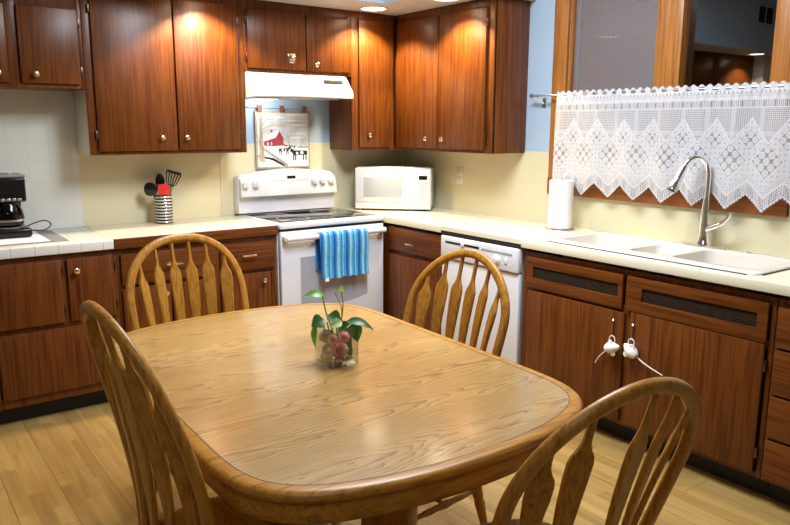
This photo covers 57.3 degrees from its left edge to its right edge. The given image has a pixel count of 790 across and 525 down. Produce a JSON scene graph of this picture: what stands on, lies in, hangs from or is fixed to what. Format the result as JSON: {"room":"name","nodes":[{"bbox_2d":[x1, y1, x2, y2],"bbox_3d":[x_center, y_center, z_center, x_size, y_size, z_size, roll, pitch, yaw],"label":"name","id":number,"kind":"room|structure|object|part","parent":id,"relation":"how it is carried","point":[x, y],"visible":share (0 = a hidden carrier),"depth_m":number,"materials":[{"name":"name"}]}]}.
{"room":"kitchen","nodes":[
{"label":"kitchen","id":0,"kind":"room"},
{"bbox_2d":[59,93,354,228],"bbox_3d":[-2.167,-0.653,3.968,5.700,2.900,0.137,-8,13,-36],"label":"wall","id":1,"kind":"structure","parent":0,"point":[282,139],"depth_m":4.93,"materials":[{"name":"blue"}]},
{"bbox_2d":[0,89,83,229],"bbox_3d":[-2.673,-0.495,3.572,2.090,0.806,0.010,-8,13,-36],"label":"wall tile","id":2,"kind":"structure","parent":1,"relation":"attached to","point":[38,135],"depth_m":4.07,"materials":[{"name":"white tile"}]},
{"bbox_2d":[0,0,85,90],"bbox_3d":[-2.020,-1.185,3.718,0.718,0.560,0.342,-8,13,-36],"label":"upper cabinet","id":3,"kind":"object","parent":1,"relation":"attached to","point":[41,48],"visible":1,"depth_m":3.71,"materials":[{"name":"brown wood"}]},
{"bbox_3d":[-2.075,-1.083,3.533,0.312,0.383,0.018,-8,13,-36],"label":"door","id":4,"kind":"part","parent":3,"relation":"part of","materials":[{"name":"brown wood"}]},
{"bbox_3d":[-1.838,-0.966,3.702,0.033,0.033,0.034,-8,13,-36],"label":"knob","id":5,"kind":"part","parent":3,"relation":"part of","materials":[{"name":"gold metal"}]},
{"bbox_3d":[-1.789,-1.121,3.741,0.287,0.383,0.018,-8,13,-36],"label":"door","id":6,"kind":"part","parent":3,"relation":"part of","materials":[{"name":"brown wood"}]},
{"bbox_2d":[73,0,246,154],"bbox_3d":[-1.360,-1.100,4.231,0.923,0.912,0.342,-8,13,-36],"label":"upper cabinet","id":7,"kind":"object","parent":1,"relation":"attached to","point":[162,76],"visible":1,"depth_m":4.10,"materials":[{"name":"brown wood"}]},
{"bbox_3d":[-1.746,-0.781,4.040,0.008,0.352,0.262,-8,13,-36],"label":"panel","id":8,"kind":"part","parent":7,"relation":"part of","materials":[{"name":"beige ceramic"}]},
{"bbox_3d":[-1.443,-1.045,4.016,0.441,0.842,0.018,-8,13,-36],"label":"door","id":9,"kind":"part","parent":7,"relation":"part of","materials":[{"name":"brown wood"}]},
{"bbox_3d":[-1.103,-1.090,4.263,0.386,0.842,0.018,-8,13,-36],"label":"door","id":10,"kind":"part","parent":7,"relation":"part of","materials":[{"name":"brown wood"}]},
{"bbox_2d":[78,142,330,226],"bbox_3d":[-1.149,-0.535,4.714,1.705,0.471,0.006,-8,13,-36],"label":"backsplash","id":11,"kind":"structure","parent":1,"relation":"attached to","point":[112,186],"depth_m":4.48,"materials":[{"name":"beige paint"}]},
{"bbox_2d":[219,149,330,215],"bbox_3d":[-0.798,-0.558,4.968,0.846,0.426,0.003,-8,13,-36],"label":"trim","id":12,"kind":"structure","parent":1,"relation":"attached to","point":[330,149],"depth_m":4.73,"materials":[{"name":"beige paint"}]},
{"bbox_3d":[-0.781,-1.042,4.859,0.455,0.008,0.008,-8,13,-36],"label":"hanging rod","id":13,"kind":"part","parent":1,"relation":"part of","materials":[{"name":"grey plastic"}]},
{"bbox_2d":[242,0,350,76],"bbox_3d":[-0.675,-1.431,4.683,0.775,0.424,0.344,-8,13,-36],"label":"upper cabinet","id":14,"kind":"object","parent":1,"relation":"attached to","point":[285,38],"visible":0.92,"depth_m":4.56,"materials":[{"name":"brown wood"}]},
{"bbox_3d":[-0.735,-1.375,4.486,0.400,0.342,0.018,-8,13,-36],"label":"door","id":15,"kind":"part","parent":14,"relation":"part of","materials":[{"name":"brown wood"}]},
{"bbox_3d":[-0.648,-1.285,4.555,0.055,0.060,0.003,-8,13,-36],"label":"knob plate","id":16,"kind":"part","parent":14,"relation":"part of","materials":[{"name":"gold metal"}]},
{"bbox_3d":[-0.431,-1.416,4.707,0.336,0.342,0.018,-8,13,-36],"label":"door","id":17,"kind":"part","parent":14,"relation":"part of","materials":[{"name":"brown wood"}]},
{"bbox_2d":[244,72,352,100],"bbox_3d":[-0.678,-1.136,4.700,0.715,0.160,0.398,-8,13,-36],"label":"range hood","id":18,"kind":"object","parent":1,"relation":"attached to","point":[258,85],"visible":0.97,"depth_m":4.55,"materials":[{"name":"white metal"}]},
{"bbox_3d":[-0.400,-1.177,4.712,0.140,0.021,0.018,-8,13,-36],"label":"switch panel","id":19,"kind":"part","parent":18,"relation":"part of","materials":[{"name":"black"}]},
{"bbox_2d":[329,11,393,149],"bbox_3d":[-0.221,-1.252,5.059,0.354,0.912,0.342,-8,13,-36],"label":"upper cabinet","id":20,"kind":"object","parent":1,"relation":"attached to","point":[365,121],"visible":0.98,"depth_m":4.96,"materials":[{"name":"brown wood"}]},
{"bbox_3d":[-0.156,-1.236,4.972,0.354,0.912,0.019,-8,13,-36],"label":"frame","id":21,"kind":"part","parent":20,"relation":"part of","materials":[{"name":"brown wood"}]},
{"bbox_3d":[-0.132,-1.217,4.970,0.280,0.838,0.018,-8,13,-36],"label":"door","id":22,"kind":"part","parent":20,"relation":"part of","materials":[{"name":"brown wood"}]},
{"bbox_2d":[331,149,402,207],"bbox_3d":[-0.200,-0.648,5.407,0.655,0.444,0.006,-8,13,-36],"label":"backsplash","id":23,"kind":"structure","parent":1,"relation":"attached to","point":[344,163],"depth_m":5.32,"materials":[{"name":"beige paint"}]},
{"bbox_2d":[0,402,789,524],"bbox_3d":[-0.232,1.256,1.572,5.600,0.050,6.600,-8,13,-36],"label":"floor","id":24,"kind":"structure","parent":0,"point":[69,467],"depth_m":3.06,"materials":[{"name":"brown wood"}]},
{"bbox_2d":[0,249,120,424],"bbox_3d":[-2.019,0.364,3.829,0.958,0.854,0.636,-8,13,-36],"label":"base cabinet","id":25,"kind":"object","parent":24,"relation":"on","point":[47,364],"visible":0.92,"depth_m":3.68,"materials":[{"name":"brown wood"}]},
{"bbox_3d":[-1.823,0.163,3.589,0.325,0.325,0.018,-8,13,-36],"label":"door","id":26,"kind":"part","parent":25,"relation":"part of","materials":[{"name":"brown wood"}]},
{"bbox_2d":[0,227,113,259],"bbox_3d":[-2.028,-0.089,3.746,0.943,0.052,0.601,-8,13,-36],"label":"countertop","id":27,"kind":"structure","parent":25,"relation":"on","point":[81,239],"depth_m":3.68,"materials":[{"name":"white tile"}]},
{"bbox_2d":[0,230,68,245],"bbox_3d":[-2.011,-0.122,3.761,0.495,0.005,0.440,-8,13,-36],"label":"mat","id":28,"kind":"object","parent":27,"relation":"on","point":[37,236],"visible":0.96,"depth_m":3.73,"materials":[{"name":"white paper"}]},
{"bbox_2d":[0,171,51,238],"bbox_3d":[-2.047,-0.313,3.834,0.287,0.343,0.382,1,11,6],"label":"coffee maker","id":29,"kind":"object","parent":28,"relation":"on","point":[12,185],"visible":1,"depth_m":3.74,"materials":[{"name":"black plastic"}]},
{"bbox_3d":[-2.029,-0.310,3.781,0.108,0.018,0.108,-8,13,-36],"label":"carafe lid","id":30,"kind":"part","parent":29,"relation":"part of","materials":[{"name":"black plastic"}]},
{"bbox_3d":[-2.030,-0.188,3.804,0.140,0.004,0.139,-8,13,-36],"label":"hot plate","id":31,"kind":"part","parent":29,"relation":"part of","materials":[{"name":"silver metal"}]},
{"bbox_3d":[-2.054,-0.455,3.788,0.176,0.012,0.214,-8,13,-36],"label":"lid","id":32,"kind":"part","parent":29,"relation":"part of","materials":[{"name":"grey plastic"}]},
{"bbox_3d":[-2.018,-0.204,4.003,0.203,0.067,0.085,1,11,6],"label":"power cord","id":33,"kind":"part","parent":29,"relation":"part of","materials":[{"name":"black rubber"}]},
{"bbox_3d":[-1.712,0.499,3.736,0.583,0.330,0.018,-8,13,-36],"label":"door","id":34,"kind":"part","parent":25,"relation":"part of","materials":[{"name":"brown wood"}]},
{"bbox_3d":[-1.622,0.042,3.685,0.033,0.033,0.034,-8,13,-36],"label":"knob","id":35,"kind":"part","parent":25,"relation":"part of","materials":[{"name":"gold metal"}]},
{"bbox_3d":[-1.577,0.131,3.768,0.230,0.325,0.018,-8,13,-36],"label":"door","id":36,"kind":"part","parent":25,"relation":"part of","materials":[{"name":"brown wood"}]},
{"bbox_2d":[125,233,248,493],"bbox_3d":[-0.741,0.435,2.934,0.532,1.062,0.507,-9,14,-42],"label":"dining chair","id":37,"kind":"object","parent":24,"relation":"on","point":[208,272],"visible":0.38,"depth_m":3.01,"materials":[{"name":"brown wood"}]},
{"bbox_3d":[-0.956,0.754,2.950,0.121,0.428,0.043,3,11,12],"label":"leg","id":38,"kind":"part","parent":37,"relation":"part of","materials":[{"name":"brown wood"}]},
{"bbox_2d":[115,235,276,332],"bbox_3d":[-1.257,0.263,4.383,0.932,0.854,0.636,-8,13,-36],"label":"base cabinet","id":39,"kind":"object","parent":24,"relation":"on","point":[255,256],"visible":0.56,"depth_m":4.13,"materials":[{"name":"brown wood"}]},
{"bbox_3d":[-1.352,0.385,3.986,0.260,0.520,0.018,-8,13,-36],"label":"door","id":40,"kind":"part","parent":39,"relation":"part of","materials":[{"name":"brown wood"}]},
{"bbox_3d":[-1.242,0.013,3.998,0.530,0.168,0.018,-8,13,-36],"label":"drawer","id":41,"kind":"part","parent":39,"relation":"part of","materials":[{"name":"brown wood"}]},
{"bbox_2d":[85,215,277,248],"bbox_3d":[-1.266,-0.191,4.304,0.953,0.054,0.605,-8,13,-36],"label":"countertop","id":42,"kind":"structure","parent":39,"relation":"on","point":[128,235],"depth_m":4.20,"materials":[{"name":"beige laminate"}]},
{"bbox_2d":[154,195,173,223],"bbox_3d":[-1.411,-0.327,4.418,0.110,0.170,0.110,-8,13,-36],"label":"utensil crock","id":43,"kind":"object","parent":42,"relation":"on","point":[163,205],"visible":0.98,"depth_m":4.38,"materials":[{"name":"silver metal"}]},
{"bbox_2d":[144,182,157,197],"bbox_3d":[-1.445,-0.366,4.382,0.136,0.241,0.030,-6,12,-29],"label":"serving spoon","id":44,"kind":"object","parent":43,"relation":"in","point":[150,189],"visible":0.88,"depth_m":4.35,"materials":[{"name":"black plastic"}]},
{"bbox_2d":[155,173,164,185],"bbox_3d":[-1.431,-0.401,4.423,0.054,0.289,0.018,-3,11,-15],"label":"spoon","id":45,"kind":"object","parent":43,"relation":"in","point":[159,179],"visible":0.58,"depth_m":4.40,"materials":[{"name":"black plastic"}]},
{"bbox_2d":[158,184,169,196],"bbox_3d":[-1.395,-0.362,4.382,0.069,0.230,0.033,-3,11,-15],"label":"spatula","id":46,"kind":"object","parent":43,"relation":"in","point":[163,189],"visible":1,"depth_m":4.36,"materials":[{"name":"red plastic"}]},
{"bbox_2d":[166,169,180,186],"bbox_3d":[-1.381,-0.415,4.443,0.147,0.314,0.040,-8,13,-36],"label":"slotted turner","id":47,"kind":"object","parent":43,"relation":"in","point":[169,171],"visible":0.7,"depth_m":4.43,"materials":[{"name":"black plastic"}]},
{"bbox_3d":[-1.135,0.356,4.144,0.260,0.520,0.018,-8,13,-36],"label":"door","id":48,"kind":"part","parent":39,"relation":"part of","materials":[{"name":"brown wood"}]},
{"bbox_3d":[-0.882,0.322,4.328,0.318,0.520,0.018,-8,13,-36],"label":"door","id":49,"kind":"part","parent":39,"relation":"part of","materials":[{"name":"brown wood"}]},
{"bbox_3d":[-0.870,-0.037,4.268,0.345,0.168,0.018,-8,13,-36],"label":"drawer","id":50,"kind":"part","parent":39,"relation":"part of","materials":[{"name":"brown wood"}]},
{"bbox_2d":[79,300,313,524],"bbox_3d":[-0.463,0.611,1.828,0.527,1.128,0.519,-8,14,-39],"label":"dining chair","id":51,"kind":"object","parent":24,"relation":"on","point":[150,437],"visible":0.96,"depth_m":1.59,"materials":[{"name":"brown wood"}]},
{"bbox_3d":[-0.437,0.733,1.873,0.450,0.038,0.464,-8,14,-39],"label":"seat","id":52,"kind":"part","parent":51,"relation":"part of","materials":[{"name":"brown wood"}]},
{"bbox_2d":[234,168,386,312],"bbox_3d":[-0.551,-0.013,4.827,0.782,1.196,0.673,-8,13,-36],"label":"range","id":53,"kind":"object","parent":24,"relation":"on","point":[266,191],"visible":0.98,"depth_m":4.74,"materials":[{"name":"white metal"}]},
{"bbox_3d":[-0.971,-0.504,4.702,0.060,0.061,0.045,-8,13,-36],"label":"knob","id":54,"kind":"part","parent":53,"relation":"part of","materials":[{"name":"white plastic"}]},
{"bbox_3d":[-0.910,-0.512,4.745,0.060,0.061,0.045,-8,13,-36],"label":"knob","id":55,"kind":"part","parent":53,"relation":"part of","materials":[{"name":"white plastic"}]},
{"bbox_3d":[-0.715,-0.546,4.915,0.728,0.166,0.045,-8,13,-36],"label":"control panel","id":56,"kind":"part","parent":53,"relation":"part of","materials":[{"name":"white metal"}]},
{"bbox_2d":[248,208,375,222],"bbox_3d":[-0.549,-0.314,4.775,0.710,0.003,0.460,-8,13,-36],"label":"cooktop","id":57,"kind":"object","parent":53,"relation":"in","point":[332,213],"depth_m":4.74,"materials":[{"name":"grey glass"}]},
{"bbox_3d":[-0.553,-0.565,5.005,0.060,0.061,0.045,-8,13,-36],"label":"knob","id":58,"kind":"part","parent":53,"relation":"part of","materials":[{"name":"white plastic"}]},
{"bbox_3d":[-0.502,-0.572,5.043,0.060,0.061,0.045,-8,13,-36],"label":"knob","id":59,"kind":"part","parent":53,"relation":"part of","materials":[{"name":"white plastic"}]},
{"bbox_3d":[-0.393,0.114,4.639,0.762,0.687,0.038,-8,13,-36],"label":"oven door","id":60,"kind":"part","parent":53,"relation":"part of","materials":[{"name":"white metal"}]},
{"bbox_3d":[-0.446,-0.578,5.083,0.060,0.061,0.045,-8,13,-36],"label":"knob","id":61,"kind":"part","parent":53,"relation":"part of","materials":[{"name":"white plastic"}]},
{"bbox_3d":[-0.364,-0.178,4.546,0.746,0.034,0.058,-8,13,-36],"label":"oven handle","id":62,"kind":"part","parent":53,"relation":"part of","materials":[{"name":"white metal"}]},
{"bbox_2d":[315,228,368,281],"bbox_3d":[-0.332,-0.052,4.582,0.361,0.308,0.066,-8,13,-36],"label":"dish towel","id":63,"kind":"object","parent":53,"relation":"hanging from","point":[341,253],"visible":0.99,"depth_m":4.55,"materials":[{"name":"blue fabric"}]},
{"bbox_2d":[106,303,582,524],"bbox_3d":[-0.238,0.695,2.301,1.049,0.778,1.545,-7,13,-34],"label":"dining table","id":64,"kind":"object","parent":24,"relation":"on","point":[423,416],"visible":0.78,"depth_m":1.88,"materials":[{"name":"brown wood"}]},
{"bbox_2d":[315,320,358,368],"bbox_3d":[-0.182,0.252,2.237,0.100,0.117,0.099,-8,13,-36],"label":"vase","id":65,"kind":"object","parent":64,"relation":"on","point":[323,351],"visible":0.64,"depth_m":2.22,"materials":[{"name":"clear glass"}]},
{"bbox_2d":[331,334,336,343],"bbox_3d":[-0.188,0.233,2.192,0.032,0.031,0.020,-8,13,-36],"label":"rose","id":66,"kind":"object","parent":65,"relation":"in","point":[334,337],"visible":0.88,"depth_m":2.19,"materials":[{"name":"pink plant"}]},
{"bbox_2d":[305,286,372,355],"bbox_3d":[-0.170,0.181,2.217,0.210,0.228,0.073,0,11,1],"label":"pothos cutting","id":67,"kind":"object","parent":65,"relation":"in","point":[354,330],"visible":0.66,"depth_m":2.21,"materials":[{"name":"green plant"}]},
{"bbox_3d":[-0.199,0.189,2.224,0.041,0.187,0.032,-8,13,-36],"label":"stem","id":68,"kind":"part","parent":67,"relation":"part of","materials":[{"name":"green"}]},
{"bbox_3d":[-0.164,0.184,2.223,0.011,0.196,0.004,0,11,0],"label":"stem","id":69,"kind":"part","parent":67,"relation":"part of","materials":[{"name":"green plant"}]},
{"bbox_2d":[331,340,348,358],"bbox_3d":[-0.167,0.270,2.223,0.059,0.058,0.034,-8,13,-36],"label":"rose","id":70,"kind":"object","parent":65,"relation":"in","point":[343,350],"visible":0.96,"depth_m":2.22,"materials":[{"name":"pink plant"}]},
{"bbox_2d":[331,348,352,363],"bbox_3d":[-0.182,0.289,2.244,0.086,0.027,0.084,-8,13,-36],"label":"pebbles","id":71,"kind":"object","parent":65,"relation":"in","point":[347,357],"visible":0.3,"depth_m":2.22,"materials":[{"name":"beige stone"}]},
{"bbox_2d":[339,331,349,342],"bbox_3d":[-0.154,0.229,2.217,0.036,0.035,0.022,-8,13,-36],"label":"rose","id":72,"kind":"object","parent":65,"relation":"in","point":[346,335],"visible":1,"depth_m":2.22,"materials":[{"name":"pink plant"}]},
{"bbox_2d":[382,222,441,334],"bbox_3d":[0.162,0.139,5.065,0.636,0.854,1.174,-8,13,-36],"label":"base cabinet","id":73,"kind":"object","parent":24,"relation":"on","point":[407,251],"visible":0.29,"depth_m":4.68,"materials":[{"name":"brown wood"}]},
{"bbox_3d":[0.124,-0.127,4.598,0.018,0.150,0.546,-8,13,-36],"label":"drawer","id":74,"kind":"part","parent":73,"relation":"part of","materials":[{"name":"brown wood"}]},
{"bbox_3d":[0.122,0.245,4.668,0.018,0.552,0.546,-8,13,-36],"label":"door","id":75,"kind":"part","parent":73,"relation":"part of","materials":[{"name":"brown wood"}]},
{"bbox_2d":[341,207,789,296],"bbox_3d":[0.954,-0.121,3.938,0.615,0.040,3.843,-8,13,-36],"label":"countertop","id":76,"kind":"structure","parent":73,"relation":"on","point":[508,231],"depth_m":3.93,"materials":[{"name":"beige laminate"}]},
{"bbox_2d":[355,166,433,210],"bbox_3d":[0.000,-0.536,5.179,0.536,0.310,0.260,2,11,8],"label":"microwave","id":77,"kind":"object","parent":76,"relation":"on","point":[376,187],"visible":1,"depth_m":5.06,"materials":[{"name":"white plastic"}]},
{"bbox_3d":[-0.088,-0.528,5.064,0.310,0.165,0.004,2,11,8],"label":"door frame","id":78,"kind":"part","parent":77,"relation":"part of","materials":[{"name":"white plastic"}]},
{"bbox_3d":[-0.071,-0.536,5.065,0.417,0.228,0.008,2,11,8],"label":"door","id":79,"kind":"part","parent":77,"relation":"part of","materials":[{"name":"white plastic"}]},
{"bbox_3d":[0.194,-0.528,5.027,0.096,0.228,0.008,2,11,8],"label":"control panel","id":80,"kind":"part","parent":77,"relation":"part of","materials":[{"name":"white plastic"}]},
{"bbox_2d":[545,178,574,230],"bbox_3d":[0.958,-0.341,4.182,0.172,0.298,0.172,-8,13,-36],"label":"paper towel holder","id":81,"kind":"object","parent":76,"relation":"on","point":[561,178],"visible":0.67,"depth_m":4.15,"materials":[{"name":"silver metal"}]},
{"bbox_2d":[548,179,573,228],"bbox_3d":[0.958,-0.338,4.183,0.138,0.276,0.138,-8,13,-36],"label":"paper towel roll","id":82,"kind":"object","parent":81,"relation":"on","point":[560,207],"visible":1,"depth_m":4.13,"materials":[{"name":"white paper"}]},
{"bbox_2d":[545,231,789,296],"bbox_3d":[1.306,0.016,3.509,0.500,0.188,1.158,-8,13,-36],"label":"sink","id":83,"kind":"object","parent":76,"relation":"in","point":[729,260],"visible":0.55,"depth_m":3.44,"materials":[{"name":"beige ceramic"}]},
{"bbox_2d":[667,155,731,249],"bbox_3d":[1.468,-0.300,3.517,0.296,0.445,0.176,3,11,16],"label":"faucet","id":84,"kind":"object","parent":76,"relation":"on","point":[705,227],"visible":1,"depth_m":3.49,"materials":[{"name":"silver metal"}]},
{"bbox_3d":[1.451,-0.413,3.484,0.151,0.211,0.025,-1,11,-6],"label":"spout","id":85,"kind":"part","parent":84,"relation":"part of","materials":[{"name":"silver metal"}]},
{"bbox_3d":[1.512,-0.084,3.553,0.052,0.008,0.250,-8,13,-36],"label":"deck plate","id":86,"kind":"part","parent":84,"relation":"part of","materials":[{"name":"silver metal"}]},
{"bbox_3d":[1.545,-0.191,3.467,0.036,0.115,0.133,-5,12,-24],"label":"lever","id":87,"kind":"part","parent":84,"relation":"part of","materials":[{"name":"silver metal"}]},
{"bbox_2d":[403,249,509,524],"bbox_3d":[0.102,0.488,2.746,0.542,1.034,0.531,-9,14,-41],"label":"dining chair","id":88,"kind":"object","parent":24,"relation":"on","point":[441,290],"visible":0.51,"depth_m":2.79,"materials":[{"name":"brown wood"}]},
{"bbox_3d":[0.296,0.800,2.726,0.121,0.428,0.043,-1,11,-4],"label":"leg","id":89,"kind":"part","parent":88,"relation":"part of","materials":[{"name":"brown wood"}]},
{"bbox_2d":[441,233,531,364],"bbox_3d":[0.695,0.264,4.332,0.628,0.864,0.640,-8,13,-36],"label":"dishwasher","id":90,"kind":"object","parent":24,"relation":"on","point":[509,259],"visible":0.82,"depth_m":4.04,"materials":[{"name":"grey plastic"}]},
{"bbox_3d":[0.478,-0.053,4.108,0.040,0.135,0.640,-8,13,-36],"label":"control panel","id":91,"kind":"part","parent":90,"relation":"part of","materials":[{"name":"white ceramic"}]},
{"bbox_2d":[481,377,701,524],"bbox_3d":[0.336,0.686,1.681,0.532,1.041,0.568,-6,12,-29],"label":"dining chair","id":92,"kind":"object","parent":24,"relation":"on","point":[534,478],"visible":1,"depth_m":1.40,"materials":[{"name":"brown wood"}]},
{"bbox_3d":[0.308,0.760,1.743,0.464,0.038,0.450,-6,12,-29],"label":"seat","id":93,"kind":"part","parent":92,"relation":"part of","materials":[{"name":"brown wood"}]},
{"bbox_2d":[521,249,785,495],"bbox_3d":[1.308,0.427,3.562,0.614,0.854,1.333,-8,13,-36],"label":"base cabinet","id":94,"kind":"object","parent":24,"relation":"on","point":[719,341],"visible":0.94,"depth_m":3.23,"materials":[{"name":"brown wood"}]},
{"bbox_3d":[0.881,0.091,3.596,0.018,0.162,0.602,-8,13,-36],"label":"vent panel","id":95,"kind":"part","parent":94,"relation":"part of","materials":[{"name":"brown wood"}]},
{"bbox_2d":[533,267,617,295],"bbox_3d":[0.890,0.089,3.589,0.010,0.068,0.540,-8,13,-36],"label":"grille","id":96,"kind":"object","parent":94,"relation":"attached to","point":[580,282],"depth_m":3.57,"materials":[{"name":"black metal"}]},
{"bbox_3d":[0.889,0.450,3.651,0.018,0.532,0.606,-8,13,-36],"label":"door","id":97,"kind":"part","parent":94,"relation":"part of","materials":[{"name":"brown wood"}]},
{"bbox_2d":[595,335,619,362],"bbox_3d":[1.001,0.418,3.427,0.054,0.165,0.146,-8,13,-36],"label":"mouse","id":98,"kind":"object","parent":94,"relation":"hanging from","point":[611,347],"visible":1,"depth_m":3.38,"materials":[{"name":"white fabric"}]},
{"bbox_2d":[623,338,662,375],"bbox_3d":[1.117,0.423,3.268,0.054,0.136,0.198,-8,13,-36],"label":"mouse","id":99,"kind":"object","parent":94,"relation":"hanging from","point":[630,350],"visible":1,"depth_m":3.29,"materials":[{"name":"white fabric"}]},
{"bbox_3d":[1.273,0.541,3.140,0.018,0.545,0.618,-8,13,-36],"label":"door","id":100,"kind":"part","parent":94,"relation":"part of","materials":[{"name":"brown wood"}]},
{"bbox_3d":[1.266,0.189,3.085,0.018,0.162,0.650,-8,13,-36],"label":"vent panel","id":101,"kind":"part","parent":94,"relation":"part of","materials":[{"name":"brown wood"}]},
{"bbox_2d":[642,289,756,326],"bbox_3d":[1.281,0.189,3.070,0.010,0.068,0.534,-8,13,-36],"label":"grille","id":102,"kind":"object","parent":94,"relation":"attached to","point":[723,313],"depth_m":3.05,"materials":[{"name":"black metal"}]},
{"bbox_2d":[761,296,789,504],"bbox_3d":[1.879,0.575,2.786,0.635,0.854,0.612,-8,13,-36],"label":"base cabinet","id":103,"kind":"object","parent":24,"relation":"on","point":[775,471],"visible":1,"depth_m":2.82,"materials":[{"name":"brown wood"}]},
{"bbox_3d":[1.653,0.829,2.671,0.018,0.166,0.584,-8,13,-36],"label":"drawer","id":104,"kind":"part","parent":103,"relation":"part of","materials":[{"name":"brown wood"}]},
{"bbox_3d":[1.653,0.654,2.638,0.018,0.173,0.584,-8,13,-36],"label":"drawer","id":105,"kind":"part","parent":103,"relation":"part of","materials":[{"name":"brown wood"}]},
{"bbox_3d":[1.654,0.471,2.604,0.018,0.180,0.584,-8,13,-36],"label":"drawer","id":106,"kind":"part","parent":103,"relation":"part of","materials":[{"name":"brown wood"}]},
{"bbox_3d":[1.655,0.295,2.570,0.018,0.160,0.584,-8,13,-36],"label":"drawer","id":107,"kind":"part","parent":103,"relation":"part of","materials":[{"name":"brown wood"}]},
{"bbox_2d":[262,0,533,15],"bbox_3d":[-1.792,-1.673,3.180,5.600,0.600,1.320,-8,13,-36],"label":"ceiling","id":108,"kind":"structure","parent":0,"point":[395,7],"depth_m":4.53,"materials":[{"name":"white paint"}]},
{"bbox_2d":[360,6,387,10],"bbox_3d":[-0.137,-1.639,4.673,0.184,0.008,0.184,-8,13,-36],"label":"recessed light","id":109,"kind":"object","parent":108,"relation":"in","point":[365,8],"visible":1,"depth_m":4.66,"materials":[{"name":"white"}]},
{"bbox_2d":[362,7,384,9],"bbox_3d":[-0.137,-1.640,4.673,0.151,0.004,0.151,-6,12,-31],"label":"diffuser","id":110,"kind":"object","parent":109,"relation":"attached to","point":[363,8],"depth_m":4.66,"materials":[{"name":"white plastic"}]},
{"bbox_2d":[434,0,457,1],"bbox_3d":[0.304,-1.564,4.285,0.184,0.008,0.184,-8,13,-36],"label":"recessed light","id":111,"kind":"object","parent":108,"relation":"in","point":[434,0],"visible":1,"depth_m":4.36,"materials":[{"name":"white"}]},
{"bbox_2d":[525,0,571,151],"bbox_3d":[2.065,-0.450,2.975,0.100,2.900,6.600,-8,13,-36],"label":"wall","id":112,"kind":"structure","parent":0,"point":[542,12],"depth_m":4.39,"materials":[{"name":"blue paint"}]},
{"bbox_2d":[456,167,463,183],"bbox_3d":[0.452,-0.608,5.058,0.010,0.118,0.070,-8,13,-36],"label":"wall outlet","id":113,"kind":"object","parent":112,"relation":"attached to","point":[459,171],"visible":1,"depth_m":5.05,"materials":[{"name":"beige plastic"}]},
{"bbox_2d":[394,0,529,153],"bbox_3d":[0.305,-1.215,4.872,0.342,0.912,1.271,-8,13,-36],"label":"upper cabinet","id":114,"kind":"object","parent":112,"relation":"attached to","point":[461,69],"visible":0.98,"depth_m":4.50,"materials":[{"name":"brown wood"}]},
{"bbox_3d":[0.150,-1.196,4.868,0.018,0.838,0.437,-8,13,-36],"label":"door","id":115,"kind":"part","parent":114,"relation":"part of","materials":[{"name":"brown wood"}]},
{"bbox_3d":[0.417,-1.129,4.514,0.018,0.838,0.436,-8,13,-36],"label":"door","id":116,"kind":"part","parent":114,"relation":"part of","materials":[{"name":"brown wood"}]},
{"bbox_2d":[403,150,789,256],"bbox_3d":[1.309,-0.363,3.938,0.006,0.438,4.194,-8,13,-36],"label":"backsplash","id":117,"kind":"structure","parent":112,"relation":"attached to","point":[510,185],"depth_m":4.41,"materials":[{"name":"beige paint"}]},
{"bbox_2d":[529,84,783,107],"bbox_3d":[1.363,-0.852,3.711,0.080,0.084,1.759,-8,13,-36],"label":"curtain rod","id":118,"kind":"object","parent":112,"relation":"attached to","point":[779,85],"visible":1,"depth_m":3.85,"materials":[{"name":"silver metal"}]},
{"bbox_3d":[1.350,-0.875,3.682,0.011,0.010,1.735,-8,13,-36],"label":"rod","id":119,"kind":"part","parent":118,"relation":"part of","materials":[{"name":"silver metal"}]},
{"bbox_2d":[552,81,789,212],"bbox_3d":[1.389,-0.590,3.653,0.020,0.591,1.518,-8,13,-36],"label":"lace curtain","id":120,"kind":"object","parent":118,"relation":"hanging from","point":[747,172],"visible":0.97,"depth_m":3.60,"materials":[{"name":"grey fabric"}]},
{"bbox_2d":[547,0,789,216],"bbox_3d":[1.395,-0.957,3.760,0.150,1.300,1.430,-8,13,-36],"label":"window","id":121,"kind":"structure","parent":112,"relation":"in","point":[614,44],"depth_m":3.69,"materials":[{"name":"brown wood"}]},
{"bbox_3d":[1.217,-1.013,4.024,0.040,1.088,0.541,-8,13,-36],"label":"sash","id":122,"kind":"part","parent":121,"relation":"part of","materials":[{"name":"grey"}]},
{"bbox_3d":[1.393,-0.373,3.870,0.150,0.112,1.430,-8,13,-36],"label":"sill","id":123,"kind":"part","parent":121,"relation":"part of","materials":[{"name":"brown wood"}]},
{"bbox_3d":[1.610,-0.907,3.499,0.005,1.100,0.457,-8,13,-36],"label":"pane","id":124,"kind":"part","parent":121,"relation":"part of","materials":[{"name":"clear glass"}]}
]}

